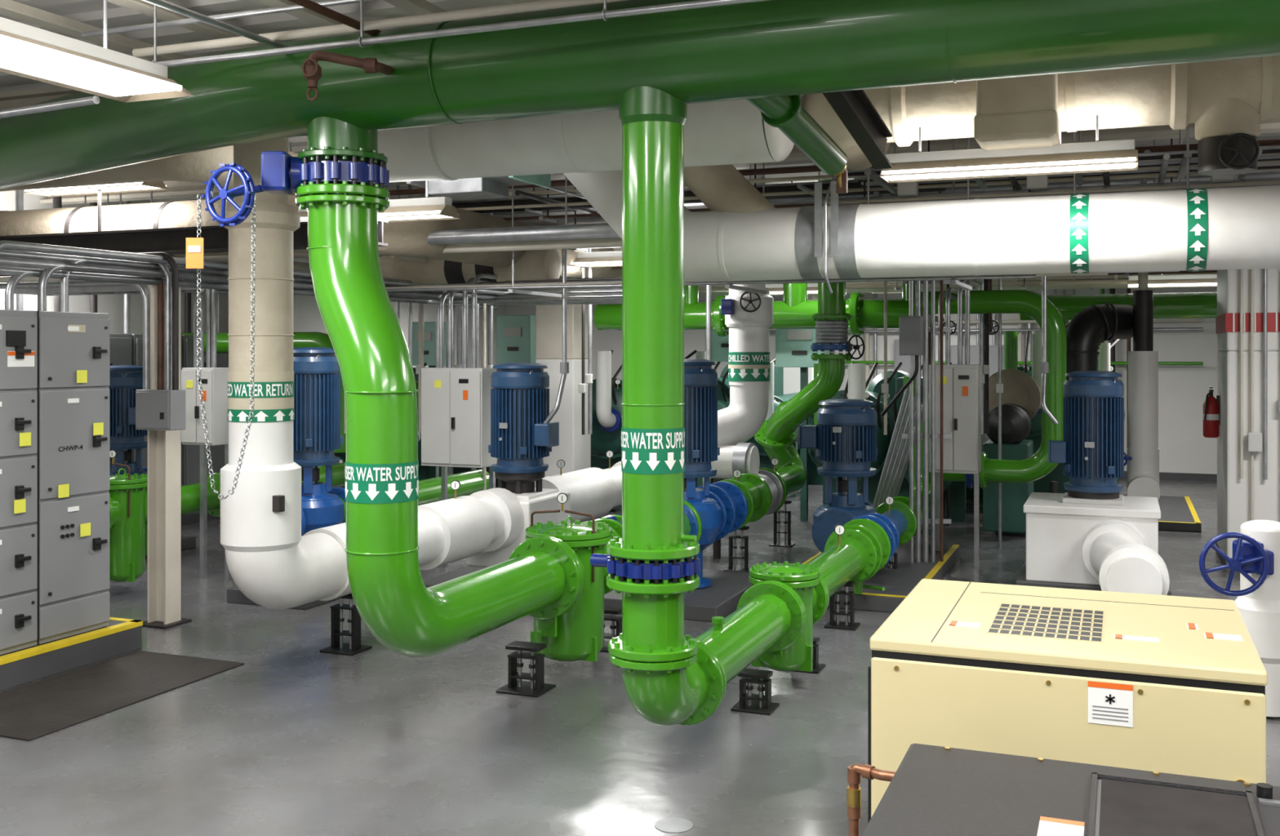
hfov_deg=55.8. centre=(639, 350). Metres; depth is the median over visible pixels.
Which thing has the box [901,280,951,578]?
conduit
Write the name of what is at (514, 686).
stand
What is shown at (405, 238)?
duct
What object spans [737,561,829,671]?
strainer
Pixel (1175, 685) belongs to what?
equipment cabinet
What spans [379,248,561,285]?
duct
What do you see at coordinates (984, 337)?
conduit
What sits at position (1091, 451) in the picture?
motor
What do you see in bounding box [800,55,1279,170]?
pipe
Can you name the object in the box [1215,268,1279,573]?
column
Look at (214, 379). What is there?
switch box
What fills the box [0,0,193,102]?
fluorescent light fixture
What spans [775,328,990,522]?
chiller
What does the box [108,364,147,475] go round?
pump
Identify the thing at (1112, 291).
wall
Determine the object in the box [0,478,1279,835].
floor
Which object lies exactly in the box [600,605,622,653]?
stand
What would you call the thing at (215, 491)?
pull chain
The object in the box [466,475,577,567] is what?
housing
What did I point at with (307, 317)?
wall
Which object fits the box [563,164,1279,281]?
pipe
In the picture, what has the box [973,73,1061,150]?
duct
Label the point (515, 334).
chiller
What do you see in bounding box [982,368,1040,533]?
chiller
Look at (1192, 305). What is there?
pipe
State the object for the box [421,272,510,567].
tall cabinet
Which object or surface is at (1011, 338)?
chiller
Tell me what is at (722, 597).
pad
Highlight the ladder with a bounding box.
[872,386,922,508]
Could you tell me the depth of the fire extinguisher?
12.26 m
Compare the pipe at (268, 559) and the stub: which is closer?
the stub
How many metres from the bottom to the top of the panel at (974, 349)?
2.900 m
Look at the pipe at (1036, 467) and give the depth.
12.50 m
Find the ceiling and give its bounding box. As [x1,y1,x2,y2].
[0,0,1279,202]
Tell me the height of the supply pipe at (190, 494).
1.225 m
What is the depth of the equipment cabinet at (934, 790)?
3.61 m
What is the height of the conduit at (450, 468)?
2.849 m
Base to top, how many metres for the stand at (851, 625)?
0.340 m
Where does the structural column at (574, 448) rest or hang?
on the floor
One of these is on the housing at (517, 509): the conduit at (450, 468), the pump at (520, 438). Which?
the pump at (520, 438)
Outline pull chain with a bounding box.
[196,194,256,499]
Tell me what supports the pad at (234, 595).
on the floor
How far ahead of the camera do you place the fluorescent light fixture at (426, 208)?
9.05 m
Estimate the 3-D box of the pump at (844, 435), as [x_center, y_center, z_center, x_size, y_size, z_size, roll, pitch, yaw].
[1.838,1.202,11.017,0.694,1.535,0.892,0,0,22]
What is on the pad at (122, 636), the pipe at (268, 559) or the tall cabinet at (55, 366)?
the tall cabinet at (55, 366)
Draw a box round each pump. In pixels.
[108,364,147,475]
[293,346,346,536]
[488,362,559,493]
[684,358,726,588]
[799,398,878,552]
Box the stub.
[1194,97,1260,175]
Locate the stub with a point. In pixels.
(1227, 131)
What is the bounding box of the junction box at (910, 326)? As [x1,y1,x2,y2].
[880,280,923,415]
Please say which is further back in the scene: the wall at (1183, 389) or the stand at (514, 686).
the wall at (1183, 389)
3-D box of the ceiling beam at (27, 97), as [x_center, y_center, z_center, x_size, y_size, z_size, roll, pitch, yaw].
[-0.294,-1.795,7.223,17.100,0.210,0.200,0,0,22]
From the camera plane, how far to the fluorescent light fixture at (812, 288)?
16.77 m
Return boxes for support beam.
[0,189,387,255]
[822,89,892,169]
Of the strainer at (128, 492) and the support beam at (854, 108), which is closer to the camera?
the support beam at (854, 108)
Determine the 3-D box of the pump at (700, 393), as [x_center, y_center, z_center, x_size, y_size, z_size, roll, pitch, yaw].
[0.367,1.018,10.242,0.644,1.905,0.832,0,0,22]
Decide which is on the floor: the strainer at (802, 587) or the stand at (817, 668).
the stand at (817, 668)
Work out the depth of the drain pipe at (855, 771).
4.13 m
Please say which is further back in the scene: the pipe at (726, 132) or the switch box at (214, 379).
the switch box at (214, 379)
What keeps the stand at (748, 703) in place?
on the floor
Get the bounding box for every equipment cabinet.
[862,743,1279,835]
[867,578,1267,823]
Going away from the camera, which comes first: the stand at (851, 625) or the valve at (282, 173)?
the valve at (282, 173)
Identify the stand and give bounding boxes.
[319,593,372,655]
[495,640,555,697]
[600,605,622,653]
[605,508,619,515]
[723,525,750,572]
[730,668,779,715]
[768,500,795,547]
[791,636,825,674]
[823,581,860,631]
[882,552,897,568]
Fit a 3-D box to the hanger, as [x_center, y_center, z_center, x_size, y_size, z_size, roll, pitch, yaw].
[1.292,-1.142,8.189,0.160,1.505,0.294,0,0,22]
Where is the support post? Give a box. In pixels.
[142,276,191,629]
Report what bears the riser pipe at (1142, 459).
on the floor
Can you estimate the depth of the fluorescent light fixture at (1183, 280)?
14.97 m
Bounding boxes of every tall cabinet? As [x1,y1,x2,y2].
[0,309,110,655]
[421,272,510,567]
[928,279,982,566]
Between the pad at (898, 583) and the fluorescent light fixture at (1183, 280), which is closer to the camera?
the pad at (898, 583)
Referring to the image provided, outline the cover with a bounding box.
[654,817,693,833]
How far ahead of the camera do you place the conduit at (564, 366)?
10.81 m
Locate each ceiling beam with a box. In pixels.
[0,85,79,110]
[40,117,1279,204]
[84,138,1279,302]
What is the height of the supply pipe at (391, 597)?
2.863 m
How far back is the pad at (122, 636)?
7.94 m
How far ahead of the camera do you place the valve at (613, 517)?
8.68 m
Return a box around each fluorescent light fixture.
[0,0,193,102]
[22,180,168,196]
[297,180,460,222]
[569,192,622,267]
[765,284,782,294]
[807,282,817,293]
[880,115,1137,182]
[1127,274,1217,288]
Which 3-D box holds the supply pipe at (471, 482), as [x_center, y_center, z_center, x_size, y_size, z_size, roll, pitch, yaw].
[-2.249,1.440,12.033,0.280,0.280,2.700,0,0,22]
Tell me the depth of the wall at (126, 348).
14.67 m
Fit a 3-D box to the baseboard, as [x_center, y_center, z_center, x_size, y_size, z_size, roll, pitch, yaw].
[5.223,2.040,21.053,17.100,0.120,0.020,0,0,22]
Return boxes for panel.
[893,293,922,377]
[950,313,1004,376]
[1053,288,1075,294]
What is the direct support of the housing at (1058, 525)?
on the pad at (1021, 580)
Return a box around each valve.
[201,151,389,226]
[590,553,700,584]
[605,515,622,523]
[853,582,884,594]
[1199,520,1279,716]
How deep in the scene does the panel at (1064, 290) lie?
20.19 m
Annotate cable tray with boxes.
[13,142,311,295]
[822,123,1279,205]
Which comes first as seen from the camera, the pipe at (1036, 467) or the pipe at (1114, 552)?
the pipe at (1114, 552)
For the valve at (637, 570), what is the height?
0.133 m
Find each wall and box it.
[0,190,504,462]
[15,190,302,525]
[504,286,1217,474]
[769,288,1203,448]
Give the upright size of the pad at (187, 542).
0.120 m
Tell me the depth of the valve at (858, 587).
9.74 m
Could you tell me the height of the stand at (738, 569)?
0.420 m
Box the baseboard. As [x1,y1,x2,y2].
[1119,471,1217,481]
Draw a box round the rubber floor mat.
[0,650,244,741]
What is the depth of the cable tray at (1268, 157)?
8.45 m
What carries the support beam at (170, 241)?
attached to the ceiling
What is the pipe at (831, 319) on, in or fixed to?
attached to the supply pipe at (746, 498)
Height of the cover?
0.004 m
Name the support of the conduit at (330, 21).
hanging from the ceiling
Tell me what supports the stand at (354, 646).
on the floor
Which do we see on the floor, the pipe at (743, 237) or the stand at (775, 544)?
the stand at (775, 544)
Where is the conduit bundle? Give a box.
[0,240,622,311]
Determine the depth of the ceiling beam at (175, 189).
10.16 m
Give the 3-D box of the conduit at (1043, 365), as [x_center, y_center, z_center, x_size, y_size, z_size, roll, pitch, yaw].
[3.668,-0.268,10.913,0.133,1.864,0.252,0,0,-10]
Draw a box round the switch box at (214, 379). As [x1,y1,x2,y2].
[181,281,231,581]
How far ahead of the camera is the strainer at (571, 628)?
7.81 m
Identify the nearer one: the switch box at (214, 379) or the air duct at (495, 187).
the air duct at (495, 187)
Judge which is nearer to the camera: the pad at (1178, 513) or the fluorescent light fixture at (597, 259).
the fluorescent light fixture at (597, 259)
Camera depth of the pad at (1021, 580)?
10.41 m
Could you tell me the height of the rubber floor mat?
0.011 m
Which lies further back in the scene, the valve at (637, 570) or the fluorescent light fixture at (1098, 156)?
the fluorescent light fixture at (1098, 156)
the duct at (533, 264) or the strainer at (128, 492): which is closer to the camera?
the strainer at (128, 492)
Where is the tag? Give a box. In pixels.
[186,237,204,268]
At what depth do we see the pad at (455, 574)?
10.64 m
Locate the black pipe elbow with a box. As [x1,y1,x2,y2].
[1065,302,1133,379]
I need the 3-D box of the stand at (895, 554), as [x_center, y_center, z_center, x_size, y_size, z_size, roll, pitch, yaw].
[2.246,1.930,10.980,0.238,0.340,0.210,0,0,22]
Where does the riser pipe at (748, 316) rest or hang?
attached to the pipe at (744, 457)
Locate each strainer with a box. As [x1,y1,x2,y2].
[108,449,147,582]
[508,492,621,662]
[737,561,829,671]
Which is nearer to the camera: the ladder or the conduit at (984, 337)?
the ladder
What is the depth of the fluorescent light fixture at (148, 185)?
10.16 m
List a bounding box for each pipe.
[0,0,1279,193]
[141,331,346,453]
[181,380,418,516]
[220,137,622,608]
[295,116,566,657]
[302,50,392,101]
[339,469,488,523]
[377,98,794,182]
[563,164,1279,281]
[594,283,930,336]
[595,400,806,542]
[606,85,791,725]
[709,442,759,559]
[717,174,773,445]
[775,178,865,429]
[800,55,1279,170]
[807,401,930,597]
[846,763,896,835]
[914,279,1066,493]
[1019,292,1217,324]
[1082,519,1169,595]
[1124,272,1159,500]
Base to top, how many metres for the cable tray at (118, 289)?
1.320 m
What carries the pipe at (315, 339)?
attached to the wall at (307, 317)
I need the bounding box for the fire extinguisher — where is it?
[1202,386,1219,437]
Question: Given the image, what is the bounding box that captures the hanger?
[814,174,838,293]
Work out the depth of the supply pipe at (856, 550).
9.52 m
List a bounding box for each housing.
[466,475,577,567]
[1023,492,1160,585]
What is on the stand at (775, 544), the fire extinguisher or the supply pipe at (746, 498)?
the supply pipe at (746, 498)
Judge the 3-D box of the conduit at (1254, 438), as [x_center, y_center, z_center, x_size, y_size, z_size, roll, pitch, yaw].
[5.859,0.150,11.254,0.490,3.900,0.088,0,0,22]
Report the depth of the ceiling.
7.06 m
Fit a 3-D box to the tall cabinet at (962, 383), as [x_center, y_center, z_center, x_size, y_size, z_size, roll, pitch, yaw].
[3.236,0.675,12.167,0.460,2.849,1.395,0,0,22]
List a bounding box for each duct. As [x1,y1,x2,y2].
[0,145,622,278]
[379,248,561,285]
[406,173,551,200]
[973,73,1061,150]
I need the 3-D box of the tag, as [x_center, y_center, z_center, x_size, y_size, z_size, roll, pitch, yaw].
[-2.180,-0.480,5.918,0.085,0.150,0.010,0,0,0]
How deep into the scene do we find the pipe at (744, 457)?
12.06 m
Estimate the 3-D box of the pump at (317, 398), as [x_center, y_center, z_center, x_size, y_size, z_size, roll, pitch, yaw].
[-2.899,0.968,10.515,0.644,2.005,0.832,0,0,22]
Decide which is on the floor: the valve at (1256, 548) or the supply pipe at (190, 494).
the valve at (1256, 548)
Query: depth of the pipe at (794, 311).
13.85 m
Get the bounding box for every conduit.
[0,0,768,118]
[0,252,186,431]
[334,184,1003,546]
[386,138,1179,297]
[445,305,501,475]
[543,248,568,423]
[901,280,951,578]
[1039,275,1058,425]
[1240,268,1279,520]
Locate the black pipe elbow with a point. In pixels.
(1094, 325)
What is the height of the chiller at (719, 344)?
2.660 m
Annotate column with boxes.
[535,275,591,476]
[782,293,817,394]
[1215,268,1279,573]
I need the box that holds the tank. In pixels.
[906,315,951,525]
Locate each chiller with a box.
[496,314,729,505]
[695,329,822,497]
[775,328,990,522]
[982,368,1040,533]
[1004,330,1124,493]
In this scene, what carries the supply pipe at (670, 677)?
attached to the pipe at (769, 54)
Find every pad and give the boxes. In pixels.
[0,617,142,691]
[145,535,195,558]
[226,586,339,609]
[423,565,486,587]
[604,569,752,622]
[802,542,959,613]
[1016,560,1171,595]
[1119,493,1201,532]
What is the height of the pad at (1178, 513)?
0.103 m
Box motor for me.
[1048,370,1124,499]
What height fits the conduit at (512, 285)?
1.380 m

